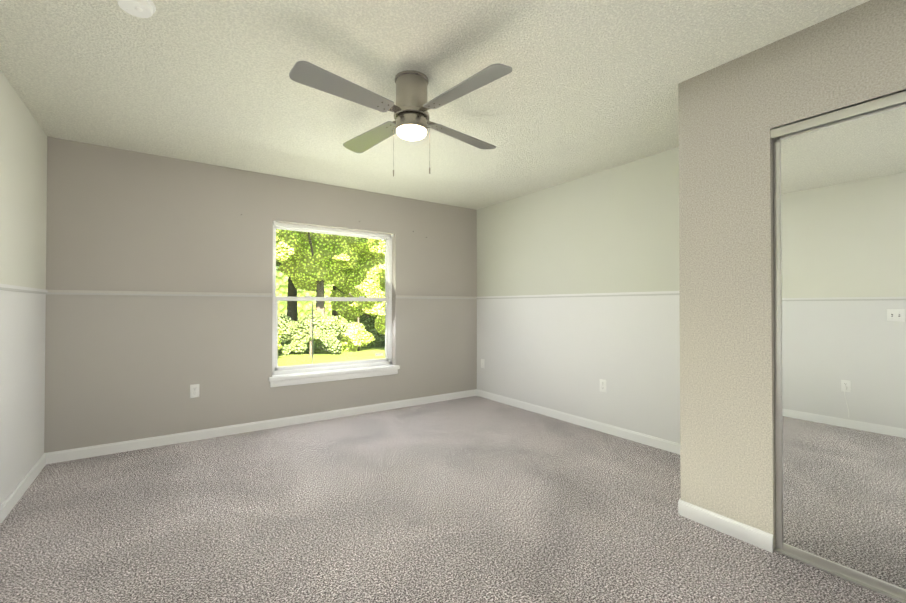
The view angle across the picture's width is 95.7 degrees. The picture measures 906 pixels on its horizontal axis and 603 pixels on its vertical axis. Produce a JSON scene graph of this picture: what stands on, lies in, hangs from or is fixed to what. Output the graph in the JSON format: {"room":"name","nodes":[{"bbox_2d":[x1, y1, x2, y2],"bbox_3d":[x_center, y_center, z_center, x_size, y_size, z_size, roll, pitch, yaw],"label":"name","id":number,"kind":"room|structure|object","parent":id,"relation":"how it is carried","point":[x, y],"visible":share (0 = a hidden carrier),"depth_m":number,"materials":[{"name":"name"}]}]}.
{"room":"empty bedroom","nodes":[
{"label":"empty bedroom","id":0,"kind":"room"},
{"bbox_2d":[0,70,46,505],"bbox_3d":[-1.473,-0.037,0.714,0.120,2.440,5.620,0,-1,-35],"label":"wall","id":1,"kind":"structure","parent":0,"point":[23,179],"depth_m":2.54,"materials":[{"name":"paint"}]},
{"bbox_2d":[0,453,47,524],"bbox_3d":[-1.452,1.142,0.789,0.014,0.082,5.500,0,-1,-35],"label":"baseboard","id":2,"kind":"structure","parent":1,"relation":"attached to","point":[5,508],"depth_m":2.53,"materials":[{"name":"white wood"}]},
{"bbox_2d":[0,284,48,293],"bbox_3d":[-1.453,-0.094,0.802,0.012,0.034,5.500,0,-1,-35],"label":"trim","id":3,"kind":"structure","parent":1,"relation":"attached to","point":[5,287],"depth_m":2.52,"materials":[{"name":"grey paint"}]},
{"bbox_2d":[44,137,476,452],"bbox_3d":[-1.423,0.000,4.310,4.320,2.440,0.220,0,-1,-35],"label":"wall","id":4,"kind":"structure","parent":0,"point":[120,368],"depth_m":3.60,"materials":[{"name":"paint"}]},
{"bbox_2d":[49,290,272,296],"bbox_3d":[-2.372,-0.066,3.507,1.545,0.034,0.012,0,-1,-35],"label":"trim","id":5,"kind":"structure","parent":4,"relation":"attached to","point":[62,292],"depth_m":3.42,"materials":[{"name":"grey paint"}]},
{"bbox_2d":[190,384,198,397],"bbox_3d":[-2.256,0.782,3.581,0.070,0.115,0.008,0,-1,-35],"label":"outlet","id":6,"kind":"object","parent":4,"relation":"attached to","point":[194,390],"visible":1,"depth_m":3.58,"materials":[{"name":"white plastic"}]},
{"bbox_2d":[48,389,475,463],"bbox_3d":[-1.344,1.178,4.211,4.050,0.082,0.014,0,-1,-35],"label":"baseboard","id":7,"kind":"structure","parent":4,"relation":"attached to","point":[118,447],"depth_m":3.74,"materials":[{"name":"white wood"}]},
{"bbox_2d":[272,222,391,374],"bbox_3d":[-1.272,-0.026,4.432,1.318,1.514,0.084,0,-1,-35],"label":"window","id":8,"kind":"structure","parent":4,"relation":"in","point":[318,366],"depth_m":4.40,"materials":[{"name":"white plastic"}]},
{"bbox_2d":[269,365,399,386],"bbox_3d":[-1.212,0.779,4.345,1.390,0.099,0.121,0,-1,-35],"label":"window sill","id":9,"kind":"structure","parent":4,"relation":"attached to","point":[314,377],"depth_m":4.26,"materials":[{"name":"white wood"}]},
{"bbox_2d":[395,295,475,298],"bbox_3d":[-0.183,-0.050,5.036,1.157,0.034,0.012,0,-1,-35],"label":"trim","id":10,"kind":"structure","parent":4,"relation":"attached to","point":[396,296],"depth_m":5.00,"materials":[{"name":"grey paint"}]},
{"bbox_2d":[0,0,869,209],"bbox_3d":[0.186,-1.304,2.020,4.320,0.120,5.840,0,-1,-35],"label":"ceiling","id":11,"kind":"structure","parent":0,"point":[583,88],"depth_m":2.25,"materials":[{"name":"white paint"}]},
{"bbox_2d":[116,0,155,17],"bbox_3d":[-1.320,-1.228,1.702,0.138,0.039,0.138,0,-1,-35],"label":"smoke detector","id":12,"kind":"object","parent":11,"relation":"attached to","point":[142,8],"visible":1,"depth_m":1.70,"materials":[{"name":"white plastic"}]},
{"bbox_2d":[289,61,511,175],"bbox_3d":[-0.231,-0.970,2.292,1.017,0.542,1.017,0,-1,1],"label":"ceiling fan","id":13,"kind":"object","parent":11,"relation":"hanging from","point":[411,107],"visible":1,"depth_m":2.21,"materials":[{"name":"silver metal"}]},
{"bbox_2d":[0,396,901,602],"bbox_3d":[0.186,1.256,1.993,4.320,0.120,5.840,0,-1,-35],"label":"floor","id":14,"kind":"structure","parent":0,"point":[474,499],"depth_m":2.19,"materials":[{"name":"carpet"}]},
{"bbox_2d":[477,147,679,443],"bbox_3d":[1.970,-0.013,3.119,0.120,2.440,5.620,0,-1,-35],"label":"wall","id":15,"kind":"structure","parent":0,"point":[614,229],"depth_m":3.94,"materials":[{"name":"paint"}]},
{"bbox_2d":[476,291,678,298],"bbox_3d":[1.186,-0.059,4.127,0.012,0.034,3.070,0,-1,-35],"label":"trim","id":16,"kind":"structure","parent":15,"relation":"attached to","point":[655,293],"depth_m":3.93,"materials":[{"name":"grey paint"}]},
{"bbox_2d":[476,389,679,454],"bbox_3d":[1.197,1.177,4.097,0.014,0.082,3.030,0,-1,-35],"label":"baseboard","id":17,"kind":"structure","parent":15,"relation":"attached to","point":[670,446],"depth_m":3.92,"materials":[{"name":"white wood"}]},
{"bbox_2d":[600,379,605,391],"bbox_3d":[1.397,0.785,3.820,0.008,0.115,0.070,0,-1,-35],"label":"outlet","id":18,"kind":"object","parent":15,"relation":"attached to","point":[602,385],"visible":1,"depth_m":3.82,"materials":[{"name":"white plastic"}]},
{"bbox_2d":[678,0,905,551],"bbox_3d":[2.024,-0.031,1.357,0.110,2.440,2.430,0,-1,-35],"label":"wall","id":19,"kind":"structure","parent":0,"point":[732,113],"depth_m":2.05,"materials":[{"name":"beige paint"}]},
{"bbox_2d":[680,499,772,552],"bbox_3d":[1.401,1.156,2.129,0.014,0.082,0.430,0,-1,-35],"label":"baseboard","id":20,"kind":"structure","parent":19,"relation":"attached to","point":[759,538],"depth_m":2.10,"materials":[{"name":"white wood"}]},
{"bbox_2d":[770,89,905,602],"bbox_3d":[2.097,0.173,1.241,0.091,2.030,1.840,0,-1,-35],"label":"mirrored closet door","id":21,"kind":"structure","parent":19,"relation":"in","point":[840,296],"depth_m":1.78,"materials":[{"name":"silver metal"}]},
{"label":"outside","id":22,"kind":"structure","parent":0,"visible":0},
{"bbox_2d":[276,229,384,366],"bbox_3d":[-14.946,-6.718,37.641,100.000,18.536,69.760,0,-1,-35],"label":"garden","id":23,"kind":"object","parent":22,"point":[295,237],"depth_m":14.33,"materials":[{"name":"green plant"}]}
]}

